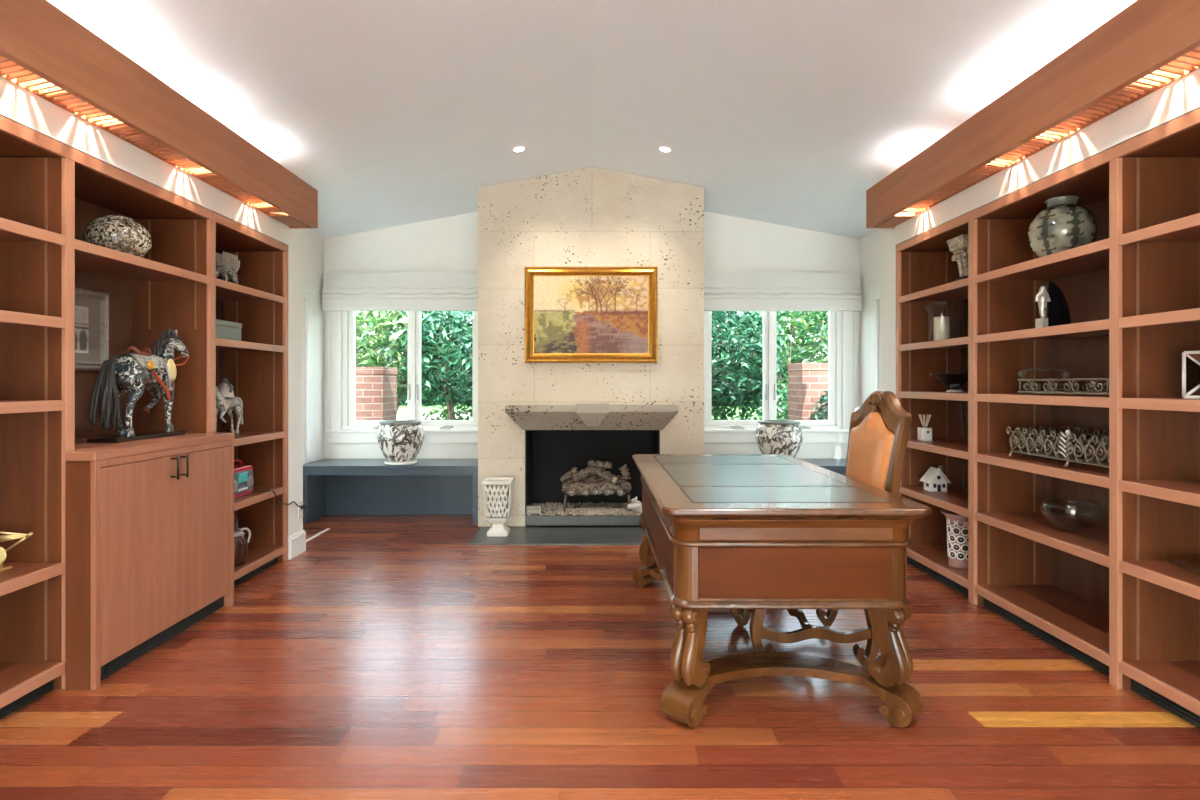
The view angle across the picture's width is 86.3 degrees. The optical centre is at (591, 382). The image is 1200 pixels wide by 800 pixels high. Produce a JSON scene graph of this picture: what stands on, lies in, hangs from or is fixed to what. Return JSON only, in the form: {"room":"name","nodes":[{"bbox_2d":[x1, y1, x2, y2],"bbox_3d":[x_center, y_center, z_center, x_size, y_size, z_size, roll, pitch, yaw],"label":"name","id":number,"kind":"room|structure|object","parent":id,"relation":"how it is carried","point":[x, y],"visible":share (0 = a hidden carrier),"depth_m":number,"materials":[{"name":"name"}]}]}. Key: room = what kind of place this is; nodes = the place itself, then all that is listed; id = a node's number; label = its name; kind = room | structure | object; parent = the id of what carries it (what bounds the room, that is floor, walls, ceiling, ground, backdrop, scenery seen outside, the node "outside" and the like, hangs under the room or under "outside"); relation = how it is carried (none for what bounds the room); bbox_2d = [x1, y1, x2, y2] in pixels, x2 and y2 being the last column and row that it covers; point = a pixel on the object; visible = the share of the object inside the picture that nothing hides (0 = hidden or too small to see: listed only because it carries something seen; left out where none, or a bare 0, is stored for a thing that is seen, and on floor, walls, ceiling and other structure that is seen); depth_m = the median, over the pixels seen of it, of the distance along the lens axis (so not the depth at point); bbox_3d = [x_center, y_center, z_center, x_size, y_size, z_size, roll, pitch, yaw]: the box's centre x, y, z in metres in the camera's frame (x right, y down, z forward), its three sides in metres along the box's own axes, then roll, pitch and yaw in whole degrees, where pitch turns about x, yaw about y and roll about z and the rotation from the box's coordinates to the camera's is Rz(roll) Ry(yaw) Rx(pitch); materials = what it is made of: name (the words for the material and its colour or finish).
{"room":"home office","nodes":[
{"label":"home office","id":0,"kind":"room"},
{"bbox_2d":[0,76,323,559],"bbox_3d":[-2.340,-0.150,1.540,0.560,2.700,9.080,0,0,0],"label":"wall","id":1,"kind":"structure","parent":0,"point":[18,105],"depth_m":3.95,"materials":[{"name":"white paint"}]},
{"bbox_2d":[0,0,317,227],"bbox_3d":[-1.966,-1.185,0.736,0.187,0.260,7.272,0,0,0],"label":"soffit beam","id":2,"kind":"structure","parent":1,"relation":"attached to","point":[45,52],"depth_m":2.65,"materials":[{"name":"brown wood"}]},
{"bbox_2d":[289,530,305,558],"bbox_3d":[-2.272,1.125,4.463,0.455,0.150,0.227,0,0,0],"label":"baseboard","id":3,"kind":"structure","parent":1,"relation":"attached to","point":[297,542],"depth_m":4.44,"materials":[{"name":"white wood"}]},
{"bbox_2d":[298,501,302,518],"bbox_3d":[-2.054,0.897,4.513,0.010,0.115,0.070,0,0,0],"label":"wall outlet","id":4,"kind":"object","parent":1,"relation":"attached to","point":[300,511],"visible":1,"depth_m":4.50,"materials":[{"name":"white plastic"}]},
{"bbox_2d":[303,284,317,462],"bbox_3d":[-2.502,0.177,5.165,0.095,2.045,1.130,0,0,0],"label":"door","id":5,"kind":"structure","parent":1,"relation":"in","point":[308,291],"depth_m":5.60,"materials":[{"name":"white wood"}]},
{"bbox_2d":[306,528,329,541],"bbox_3d":[-2.163,1.196,5.015,0.025,0.008,0.470,0,0,0],"label":"trim","id":6,"kind":"structure","parent":1,"relation":"attached to","point":[327,529],"depth_m":5.03,"materials":[{"name":"white wood"}]},
{"bbox_2d":[47,0,1136,238],"bbox_3d":[0.000,-1.600,1.500,5.400,0.578,9.240,0,0,0],"label":"ceiling","id":7,"kind":"structure","parent":0,"point":[397,112],"depth_m":3.41,"materials":[{"name":"white paint"}]},
{"bbox_2d":[512,147,525,152],"bbox_3d":[-0.528,-1.691,4.637,0.098,0.022,0.100,0,0,6],"label":"recessed light","id":8,"kind":"object","parent":7,"relation":"in","point":[517,149],"visible":1,"depth_m":4.64,"materials":[{"name":"white"}]},
{"bbox_2d":[658,147,671,152],"bbox_3d":[0.528,-1.691,4.637,0.098,0.022,0.100,0,0,6],"label":"recessed light","id":9,"kind":"object","parent":7,"relation":"in","point":[662,149],"visible":1,"depth_m":4.64,"materials":[{"name":"white"}]},
{"bbox_2d":[324,211,859,458],"bbox_3d":[0.000,-0.260,6.050,5.240,3.120,0.140,0,0,0],"label":"wall","id":10,"kind":"structure","parent":0,"point":[447,244],"depth_m":5.98,"materials":[{"name":"white paint"}]},
{"bbox_2d":[322,272,477,310],"bbox_3d":[-1.715,-0.839,5.895,1.510,0.362,0.098,0,0,0],"label":"blind","id":11,"kind":"object","parent":10,"relation":"attached to","point":[342,291],"visible":0.91,"depth_m":5.87,"materials":[{"name":"white fabric"}]},
{"bbox_2d":[326,311,477,442],"bbox_3d":[-1.708,-0.200,6.004,1.525,1.520,0.152,0,0,0],"label":"window","id":12,"kind":"structure","parent":10,"relation":"in","point":[353,430],"depth_m":5.99,"materials":[{"name":"wood"}]},
{"bbox_2d":[704,311,856,442],"bbox_3d":[1.708,-0.200,6.004,1.525,1.520,0.152,0,0,0],"label":"window","id":13,"kind":"structure","parent":10,"relation":"in","point":[830,430],"depth_m":5.99,"materials":[{"name":"wood"}]},
{"bbox_2d":[704,272,861,310],"bbox_3d":[1.715,-0.839,5.895,1.510,0.362,0.098,0,0,0],"label":"blind","id":14,"kind":"object","parent":10,"relation":"attached to","point":[723,291],"visible":0.98,"depth_m":5.87,"materials":[{"name":"white fabric"}]},
{"bbox_2d":[0,514,1199,799],"bbox_3d":[0.000,1.250,1.490,5.240,0.100,9.220,0,0,0],"label":"floor","id":15,"kind":"structure","parent":0,"point":[395,656],"depth_m":2.37,"materials":[{"name":"brown wood"}]},
{"bbox_2d":[0,116,287,718],"bbox_3d":[-2.276,0.134,2.482,0.433,2.132,3.723,0,0,0],"label":"bookcase","id":16,"kind":"object","parent":15,"relation":"on","point":[50,190],"visible":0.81,"depth_m":2.90,"materials":[{"name":"brown wood"}]},
{"bbox_2d":[0,531,32,571],"bbox_3d":[-2.248,0.617,2.393,0.293,0.171,0.075,0,0,0],"label":"ornament","id":17,"kind":"object","parent":16,"relation":"on","point":[12,536],"visible":1,"depth_m":2.40,"materials":[{"name":"beige paint"}]},
{"bbox_2d":[0,680,52,718],"bbox_3d":[-2.127,1.167,2.059,0.046,0.066,0.896,0,0,0],"label":"grille","id":18,"kind":"object","parent":16,"relation":"attached to","point":[24,700],"depth_m":2.38,"materials":[{"name":"black metal"}]},
{"bbox_2d":[75,287,108,370],"bbox_3d":[-2.463,-0.259,2.978,0.026,0.393,0.555,0,0,0],"label":"framed print","id":19,"kind":"object","parent":16,"relation":"attached to","point":[91,307],"visible":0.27,"depth_m":3.15,"materials":[{"name":"silver metal"}]},
{"bbox_2d":[83,215,151,257],"bbox_3d":[-2.220,-0.676,3.000,0.260,0.200,0.260,0,0,0],"label":"decorative bowl","id":20,"kind":"object","parent":16,"relation":"on","point":[118,233],"visible":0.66,"depth_m":2.91,"materials":[{"name":"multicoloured ceramic"}]},
{"bbox_2d":[216,251,239,283],"bbox_3d":[-2.200,-0.676,3.836,0.126,0.182,0.261,0,0,0],"label":"figurine","id":21,"kind":"object","parent":16,"relation":"on","point":[227,266],"visible":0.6,"depth_m":3.80,"materials":[{"name":"grey stone"}]},
{"bbox_2d":[216,319,241,340],"bbox_3d":[-2.260,-0.308,3.803,0.208,0.120,0.293,0,0,0],"label":"tin box","id":22,"kind":"object","parent":16,"relation":"on","point":[229,330],"visible":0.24,"depth_m":3.80,"materials":[{"name":"metal"}]},
{"bbox_2d":[216,378,242,433],"bbox_3d":[-2.300,0.148,4.037,0.115,0.352,0.329,0,0,0],"label":"horse","id":23,"kind":"object","parent":16,"relation":"on","point":[224,389],"visible":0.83,"depth_m":4.00},
{"bbox_2d":[234,513,250,565],"bbox_3d":[-2.169,0.945,3.870,0.158,0.305,0.157,0,0,0],"label":"jug","id":24,"kind":"object","parent":16,"relation":"on","point":[240,541],"visible":0.52,"depth_m":3.85,"materials":[{"name":"ceramic"}]},
{"bbox_2d":[234,459,253,497],"bbox_3d":[-2.235,0.583,3.910,0.210,0.222,0.290,0,0,0],"label":"radio","id":25,"kind":"object","parent":16,"relation":"on","point":[243,474],"visible":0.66,"depth_m":3.93,"materials":[{"name":"red plastic"}]},
{"bbox_2d":[258,489,304,508],"bbox_3d":[-2.052,0.785,4.293,0.070,0.202,0.467,0,0,9],"label":"power cord","id":26,"kind":"object","parent":25,"relation":"hanging from","point":[301,506],"visible":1,"depth_m":4.20,"materials":[{"name":"black plastic"}]},
{"bbox_2d":[234,557,277,585],"bbox_3d":[-2.127,1.167,3.904,0.046,0.066,0.796,0,0,0],"label":"grille","id":27,"kind":"object","parent":16,"relation":"attached to","point":[266,565],"depth_m":4.01,"materials":[{"name":"black metal"}]},
{"bbox_2d":[65,433,234,689],"bbox_3d":[-2.189,0.735,2.985,0.573,0.930,0.974,0,0,0],"label":"base cabinet","id":28,"kind":"object","parent":15,"relation":"on","point":[149,523],"visible":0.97,"depth_m":2.77,"materials":[{"name":"brown wood"}]},
{"bbox_2d":[65,433,234,460],"bbox_3d":[-2.207,0.287,2.985,0.538,0.034,0.974,0,0,0],"label":"countertop","id":29,"kind":"structure","parent":28,"relation":"on","point":[84,451],"depth_m":2.82,"materials":[{"name":"brown wood"}]},
{"bbox_2d":[87,328,189,442],"bbox_3d":[-2.185,-0.005,3.102,0.214,0.549,0.539,0,0,-7],"label":"horse","id":30,"kind":"object","parent":29,"relation":"on","point":[136,370],"visible":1,"depth_m":3.02},
{"bbox_2d":[112,353,166,367],"bbox_3d":[-2.200,-0.108,3.105,0.162,0.067,0.190,0,0,0],"label":"blanket","id":31,"kind":"object","parent":30,"relation":"on","point":[131,360],"depth_m":3.04,"materials":[{"name":"fabric"}]},
{"bbox_2d":[100,596,223,680],"bbox_3d":[-1.982,1.163,2.985,0.016,0.074,0.916,0,0,0],"label":"grille","id":32,"kind":"object","parent":28,"relation":"attached to","point":[131,655],"depth_m":2.91,"materials":[{"name":"black metal"}]},
{"bbox_2d":[303,459,477,523],"bbox_3d":[-1.722,0.953,5.714,1.548,0.494,0.528,0,0,0],"label":"window bench","id":33,"kind":"object","parent":15,"relation":"on","point":[330,486],"visible":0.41,"depth_m":5.84,"materials":[{"name":"blue stone"}]},
{"bbox_2d":[377,420,424,464],"bbox_3d":[-1.672,0.518,5.600,0.401,0.374,0.401,0,0,-29],"label":"ceramic planter","id":34,"kind":"object","parent":33,"relation":"on","point":[400,442],"visible":1,"depth_m":5.46,"materials":[{"name":"white ceramic"}]},
{"bbox_2d":[469,167,703,544],"bbox_3d":[-0.008,-0.291,5.357,1.872,2.991,1.245,0,0,0],"label":"fireplace","id":35,"kind":"object","parent":15,"relation":"on","point":[538,422],"depth_m":5.30,"materials":[{"name":"beige stone"}]},
{"bbox_2d":[482,477,514,535],"bbox_3d":[-0.735,0.972,5.030,0.228,0.430,0.228,0,0,0],"label":"urn","id":36,"kind":"object","parent":35,"relation":"on","point":[498,491],"visible":1,"depth_m":4.95,"materials":[{"name":"white ceramic"}]},
{"bbox_2d":[526,505,541,513],"bbox_3d":[-0.487,1.060,5.360,0.125,0.065,0.080,0,0,0],"label":"stone block","id":37,"kind":"object","parent":35,"relation":"on","point":[534,509],"visible":0.99,"depth_m":5.34,"materials":[{"name":"stone"}]},
{"bbox_2d":[527,502,641,515],"bbox_3d":[0.002,1.085,5.586,1.099,0.043,0.551,0,0,0],"label":"gravel","id":38,"kind":"object","parent":35,"relation":"on","point":[587,510],"visible":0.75,"depth_m":5.46,"materials":[{"name":"beige gravel"}]},
{"bbox_2d":[627,496,641,511],"bbox_3d":[0.373,1.026,5.406,0.157,0.138,0.103,0,0,0],"label":"seashell","id":39,"kind":"object","parent":38,"relation":"on","point":[635,505],"visible":0.99,"depth_m":5.38,"materials":[{"name":"white"}]},
{"bbox_2d":[525,267,657,362],"bbox_3d":[-0.007,-0.563,5.278,1.095,0.790,0.040,0,0,0],"label":"framed painting","id":40,"kind":"object","parent":35,"relation":"attached to","point":[573,314],"visible":1,"depth_m":5.28,"materials":[{"name":"multicoloured paint"}]},
{"bbox_2d":[562,480,630,494],"bbox_3d":[0.039,0.883,5.420,0.586,0.126,0.136,0,0,0],"label":"log","id":41,"kind":"object","parent":35,"relation":"on","point":[578,487],"visible":0.9,"depth_m":5.38,"materials":[{"name":"wood"}]},
{"bbox_2d":[567,490,575,495],"bbox_3d":[-0.167,0.916,5.385,0.084,0.067,0.058,0,0,0],"label":"chunk","id":42,"kind":"object","parent":41,"relation":"on","point":[571,493],"visible":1,"depth_m":5.37,"materials":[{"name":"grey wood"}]},
{"bbox_2d":[581,490,588,495],"bbox_3d":[-0.061,0.924,5.385,0.086,0.051,0.059,0,0,0],"label":"chunk","id":43,"kind":"object","parent":41,"relation":"on","point":[584,492],"visible":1,"depth_m":5.36,"materials":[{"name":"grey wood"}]},
{"bbox_2d":[571,464,599,481],"bbox_3d":[-0.053,0.767,5.479,0.262,0.158,0.094,0,0,-20],"label":"log","id":44,"kind":"object","parent":41,"relation":"on","point":[583,473],"visible":0.88,"depth_m":5.44,"materials":[{"name":"wood"}]},
{"bbox_2d":[588,460,612,468],"bbox_3d":[0.070,0.697,5.497,0.209,0.075,0.068,0,0,13],"label":"log","id":45,"kind":"object","parent":44,"relation":"on","point":[601,464],"visible":0.99,"depth_m":5.47,"materials":[{"name":"wood"}]},
{"bbox_2d":[592,490,600,494],"bbox_3d":[0.038,0.914,5.383,0.084,0.052,0.049,0,0,0],"label":"chunk","id":46,"kind":"object","parent":41,"relation":"on","point":[595,492],"visible":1,"depth_m":5.37,"materials":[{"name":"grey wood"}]},
{"bbox_2d":[591,466,616,482],"bbox_3d":[0.093,0.778,5.453,0.258,0.141,0.097,0,0,28],"label":"log","id":47,"kind":"object","parent":41,"relation":"on","point":[600,473],"visible":0.99,"depth_m":5.43,"materials":[{"name":"brown wood"}]},
{"bbox_2d":[604,490,613,494],"bbox_3d":[0.142,0.917,5.384,0.084,0.056,0.055,0,0,0],"label":"chunk","id":48,"kind":"object","parent":41,"relation":"on","point":[606,492],"visible":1,"depth_m":5.37,"materials":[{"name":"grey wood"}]},
{"bbox_2d":[617,490,624,495],"bbox_3d":[0.243,0.924,5.383,0.073,0.054,0.042,0,0,-23],"label":"chunk","id":49,"kind":"object","parent":41,"relation":"on","point":[619,492],"visible":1,"depth_m":5.37,"materials":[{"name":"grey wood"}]},
{"bbox_2d":[567,475,627,482],"bbox_3d":[0.041,0.857,5.566,0.547,0.142,0.140,0,0,0],"label":"log","id":50,"kind":"object","parent":35,"relation":"on","point":[594,478],"visible":0.25,"depth_m":5.52,"materials":[{"name":"brown wood"}]},
{"bbox_2d":[560,467,577,482],"bbox_3d":[-0.196,0.791,5.505,0.160,0.134,0.068,0,0,-14],"label":"log","id":51,"kind":"object","parent":50,"relation":"on","point":[564,478],"visible":0.91,"depth_m":5.48,"materials":[{"name":"brown wood"}]},
{"bbox_2d":[619,464,630,479],"bbox_3d":[0.286,0.769,5.512,0.116,0.142,0.087,0,0,38],"label":"log","id":52,"kind":"object","parent":50,"relation":"on","point":[624,470],"visible":0.96,"depth_m":5.48,"materials":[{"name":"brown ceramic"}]},
{"bbox_2d":[632,454,931,727],"bbox_3d":[0.710,0.812,3.030,0.940,0.767,1.692,0,0,0],"label":"executive desk","id":53,"kind":"object","parent":15,"relation":"on","point":[722,531],"visible":1,"depth_m":2.24,"materials":[{"name":"brown wood"}]},
{"bbox_2d":[730,391,911,666],"bbox_3d":[1.009,0.615,2.935,0.688,1.157,0.538,0,0,0],"label":"desk chair","id":54,"kind":"object","parent":15,"relation":"on","point":[879,429],"visible":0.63,"depth_m":2.75,"materials":[{"name":"brown leather"}]},
{"bbox_2d":[846,411,894,489],"bbox_3d":[1.256,0.358,2.935,0.096,0.463,0.426,0,0,0],"label":"cushion","id":55,"kind":"object","parent":54,"relation":"on","point":[870,444],"depth_m":2.86,"materials":[{"name":"orange leather"}]},
{"bbox_2d":[800,459,845,474],"bbox_3d":[1.722,0.953,5.714,1.548,0.494,0.528,0,0,0],"label":"window bench","id":56,"kind":"object","parent":15,"relation":"on","point":[835,465],"visible":0.02,"depth_m":5.61,"materials":[{"name":"blue stone"}]},
{"bbox_2d":[755,420,802,456],"bbox_3d":[1.636,0.518,5.600,0.401,0.374,0.401,0,0,-29],"label":"ceramic planter","id":57,"kind":"object","parent":56,"relation":"on","point":[785,437],"visible":0.76,"depth_m":5.45,"materials":[{"name":"white ceramic"}]},
{"bbox_2d":[896,108,1199,727],"bbox_3d":[2.276,0.134,2.482,0.433,2.132,3.723,0,0,0],"label":"bookcase","id":58,"kind":"object","parent":15,"relation":"on","point":[1107,595],"visible":0.91,"depth_m":3.06,"materials":[{"name":"brown wood"}]},
{"bbox_2d":[918,414,931,440],"bbox_3d":[2.201,0.294,4.230,0.074,0.171,0.076,0,0,0],"label":"reed diffuser","id":59,"kind":"object","parent":58,"relation":"on","point":[924,432],"visible":1,"depth_m":4.20,"materials":[{"name":"white ceramic"}]},
{"bbox_2d":[918,427,931,440],"bbox_3d":[2.200,0.337,4.230,0.068,0.085,0.068,0,0,0],"label":"bottle","id":60,"kind":"object","parent":59,"relation":"on","point":[924,433],"depth_m":4.20,"materials":[{"name":"white ceramic"}]},
{"bbox_2d":[919,466,950,491],"bbox_3d":[2.220,0.616,4.140,0.150,0.158,0.110,0,0,0],"label":"cottage","id":61,"kind":"object","parent":58,"relation":"on","point":[934,479],"visible":1,"depth_m":4.09,"materials":[{"name":"white ceramic"}]},
{"bbox_2d":[907,556,967,596],"bbox_3d":[2.127,1.167,3.904,0.046,0.066,0.796,0,0,0],"label":"grille","id":62,"kind":"object","parent":58,"relation":"attached to","point":[940,577],"depth_m":3.89,"materials":[{"name":"black metal"}]},
{"bbox_2d":[929,373,967,392],"bbox_3d":[2.200,0.001,3.880,0.284,0.114,0.284,0,0,0],"label":"black compote","id":63,"kind":"object","parent":58,"relation":"on","point":[954,381],"visible":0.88,"depth_m":3.82,"materials":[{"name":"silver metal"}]},
{"bbox_2d":[940,509,967,568],"bbox_3d":[2.190,0.927,3.800,0.220,0.320,0.220,0,0,-35],"label":"vase","id":64,"kind":"object","parent":58,"relation":"on","point":[957,524],"visible":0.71,"depth_m":3.75,"materials":[{"name":"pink ceramic"}]},
{"bbox_2d":[947,234,967,281],"bbox_3d":[2.200,-0.715,3.740,0.181,0.272,0.181,0,0,0],"label":"pedestal","id":65,"kind":"object","parent":58,"relation":"on","point":[958,245],"visible":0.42,"depth_m":3.72,"materials":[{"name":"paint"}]},
{"bbox_2d":[983,597,1108,676],"bbox_3d":[2.127,1.167,3.001,0.046,0.066,0.900,0,0,0],"label":"grille","id":66,"kind":"object","parent":58,"relation":"attached to","point":[1085,658],"depth_m":2.94,"materials":[{"name":"black metal"}]},
{"bbox_2d":[1035,282,1070,327],"bbox_3d":[2.141,-0.363,2.986,0.168,0.215,0.048,0,0,0],"label":"bookend","id":67,"kind":"object","parent":58,"relation":"on","point":[1053,306],"visible":0.94,"depth_m":2.97,"materials":[{"name":"black stone"}]},
{"bbox_2d":[1006,427,1108,467],"bbox_3d":[2.277,0.292,2.933,0.332,0.169,0.704,0,0,0],"label":"basket","id":68,"kind":"object","parent":58,"relation":"on","point":[1068,453],"visible":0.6,"depth_m":3.00,"materials":[{"name":"metal"}]},
{"bbox_2d":[1027,195,1097,257],"bbox_3d":[2.245,-0.729,3.060,0.273,0.300,0.273,0,0,-21],"label":"vase","id":69,"kind":"object","parent":58,"relation":"on","point":[1065,224],"visible":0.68,"depth_m":2.97,"materials":[{"name":"ceramic"}]},
{"bbox_2d":[1018,368,1108,395],"bbox_3d":[2.260,-0.010,2.900,0.292,0.126,0.633,0,0,0],"label":"wire tray","id":70,"kind":"object","parent":58,"relation":"on","point":[1088,385],"visible":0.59,"depth_m":2.98,"materials":[{"name":"metal"}]},
{"bbox_2d":[1040,498,1102,531],"bbox_3d":[2.260,0.629,3.020,0.236,0.132,0.236,0,0,0],"label":"glass bowl","id":71,"kind":"object","parent":58,"relation":"on","point":[1043,501],"visible":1,"depth_m":2.99,"materials":[{"name":"glass"}]},
{"bbox_2d":[1131,679,1199,727],"bbox_3d":[2.127,1.167,2.059,0.046,0.066,0.896,0,0,0],"label":"grille","id":72,"kind":"object","parent":58,"relation":"attached to","point":[1137,687],"depth_m":2.35,"materials":[{"name":"black metal"}]},
{"bbox_2d":[1166,554,1199,575],"bbox_3d":[2.270,0.674,2.270,0.350,0.042,0.350,0,0,0],"label":"glass dish","id":73,"kind":"object","parent":58,"relation":"on","point":[1193,571],"visible":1,"depth_m":2.33,"materials":[{"name":"glass"}]},
{"bbox_2d":[1182,351,1199,398],"bbox_3d":[2.294,-0.030,2.357,0.178,0.178,0.081,0,0,44],"label":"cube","id":74,"kind":"object","parent":58,"relation":"on","point":[1190,360],"visible":1,"depth_m":2.38,"materials":[{"name":"white wood"}]},
{"bbox_3d":[2.240,-0.381,4.100,0.230,0.250,0.230,0,0,0],"label":"hurricane","id":75,"kind":"object","parent":58,"relation":"on","visible":0},
{"bbox_2d":[934,316,949,340],"bbox_3d":[2.240,-0.350,4.100,0.092,0.167,0.092,0,0,0],"label":"pillar candle","id":76,"kind":"object","parent":75,"relation":"in","point":[941,324],"visible":0.8,"depth_m":4.06,"materials":[{"name":"beige wax"}]},
{"bbox_2d":[860,65,1199,405],"bbox_3d":[2.340,-0.150,1.540,0.560,2.700,9.080,0,0,0],"label":"wall","id":77,"kind":"structure","parent":0,"point":[1181,97],"depth_m":3.33,"materials":[{"name":"white paint"}]},
{"bbox_2d":[866,284,880,392],"bbox_3d":[2.502,0.177,5.165,0.095,2.045,1.130,0,0,0],"label":"window","id":78,"kind":"structure","parent":77,"relation":"in","point":[875,291],"depth_m":5.60,"materials":[{"name":"white wood"}]},
{"bbox_2d":[866,0,1199,227],"bbox_3d":[1.966,-1.185,0.736,0.187,0.260,7.272,0,0,0],"label":"soffit beam","id":79,"kind":"structure","parent":77,"relation":"attached to","point":[1148,46],"depth_m":2.62,"materials":[{"name":"brown wood"}]},
{"label":"outside","id":80,"kind":"structure","parent":0,"visible":0},
{"bbox_2d":[397,384,783,419],"bbox_3d":[0.000,0.525,15.420,28.000,1.650,18.600,0,0,0],"label":"lawn","id":81,"kind":"structure","parent":80,"point":[402,410],"depth_m":13.52,"materials":[{"name":"green plant"}]},
{"bbox_2d":[356,311,382,366],"bbox_3d":[-6.154,-0.496,13.504,3.641,3.210,2.052,0,0,0],"label":"tree","id":82,"kind":"object","parent":81,"relation":"on","point":[363,319],"visible":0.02,"depth_m":13.53,"materials":[{"name":"green plant"}]},
{"bbox_2d":[356,367,397,419],"bbox_3d":[-2.567,0.593,7.250,0.577,1.535,0.512,0,0,0],"label":"brick pier","id":83,"kind":"structure","parent":81,"relation":"on","point":[376,387],"depth_m":7.00,"materials":[{"name":"red brick"}]},
{"bbox_2d":[356,311,456,410],"bbox_3d":[-3.209,-0.020,9.197,2.530,2.406,1.703,0,0,0],"label":"tree","id":84,"kind":"object","parent":81,"relation":"on","point":[388,321],"visible":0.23,"depth_m":8.83,"materials":[{"name":"green plant"}]},
{"bbox_2d":[357,311,471,406],"bbox_3d":[-3.865,-0.584,14.502,3.464,3.088,2.003,0,0,0],"label":"tree","id":85,"kind":"object","parent":81,"relation":"on","point":[404,400],"visible":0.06,"depth_m":14.16,"materials":[{"name":"green plant"}]},
{"bbox_2d":[392,311,471,419],"bbox_3d":[-1.761,0.011,9.014,2.043,2.398,1.724,0,0,0],"label":"tree","id":86,"kind":"object","parent":81,"relation":"on","point":[443,384],"visible":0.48,"depth_m":8.63,"materials":[{"name":"green plant"}]},
{"bbox_2d":[397,413,469,419],"bbox_3d":[-3.202,0.586,12.954,5.942,0.344,1.291,0,0,-22],"label":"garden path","id":87,"kind":"structure","parent":81,"relation":"on","point":[398,418],"depth_m":12.61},
{"bbox_2d":[421,403,471,419],"bbox_3d":[-1.565,0.699,9.590,2.215,0.887,1.503,0,0,11],"label":"leafy shrub","id":88,"kind":"object","parent":81,"relation":"on","point":[465,411],"visible":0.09,"depth_m":9.37,"materials":[{"name":"green plant"}]},
{"bbox_2d":[712,311,785,418],"bbox_3d":[1.736,0.046,8.635,1.711,2.421,1.630,0,0,0],"label":"tree","id":89,"kind":"object","parent":81,"relation":"on","point":[754,345],"visible":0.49,"depth_m":8.23,"materials":[{"name":"green plant"}]},
{"bbox_2d":[712,311,785,407],"bbox_3d":[2.711,-0.581,14.416,3.419,3.245,2.039,0,0,0],"label":"tree","id":90,"kind":"object","parent":81,"relation":"on","point":[714,359],"visible":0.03,"depth_m":13.83,"materials":[{"name":"green plant"}]},
{"bbox_2d":[712,377,787,419],"bbox_3d":[2.061,0.561,8.888,2.020,1.333,1.447,0,0,0],"label":"leafy shrub","id":91,"kind":"object","parent":81,"relation":"on","point":[782,398],"visible":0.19,"depth_m":8.51,"materials":[{"name":"green plant"}]},
{"bbox_2d":[730,311,827,404],"bbox_3d":[3.298,-0.246,10.018,2.417,2.644,1.661,0,0,0],"label":"tree","id":92,"kind":"object","parent":81,"relation":"on","point":[820,317],"visible":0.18,"depth_m":9.59,"materials":[{"name":"green plant"}]},
{"bbox_2d":[749,311,827,393],"bbox_3d":[4.872,-0.542,13.801,3.487,3.179,2.044,0,0,0],"label":"tree","id":93,"kind":"object","parent":81,"relation":"on","point":[785,370],"visible":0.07,"depth_m":13.37,"materials":[{"name":"green plant"}]},
{"bbox_2d":[788,363,827,419],"bbox_3d":[2.600,0.570,7.250,0.612,1.580,0.512,0,0,0],"label":"brick pier","id":94,"kind":"structure","parent":81,"relation":"on","point":[807,382],"depth_m":7.00,"materials":[{"name":"red brick"}]},
{"bbox_2d":[810,390,827,419],"bbox_3d":[2.618,0.719,6.849,0.570,1.334,0.317,0,0,0],"label":"leafy shrub","id":95,"kind":"object","parent":81,"relation":"on","point":[824,398],"visible":0.18,"depth_m":6.84,"materials":[{"name":"green plant"}]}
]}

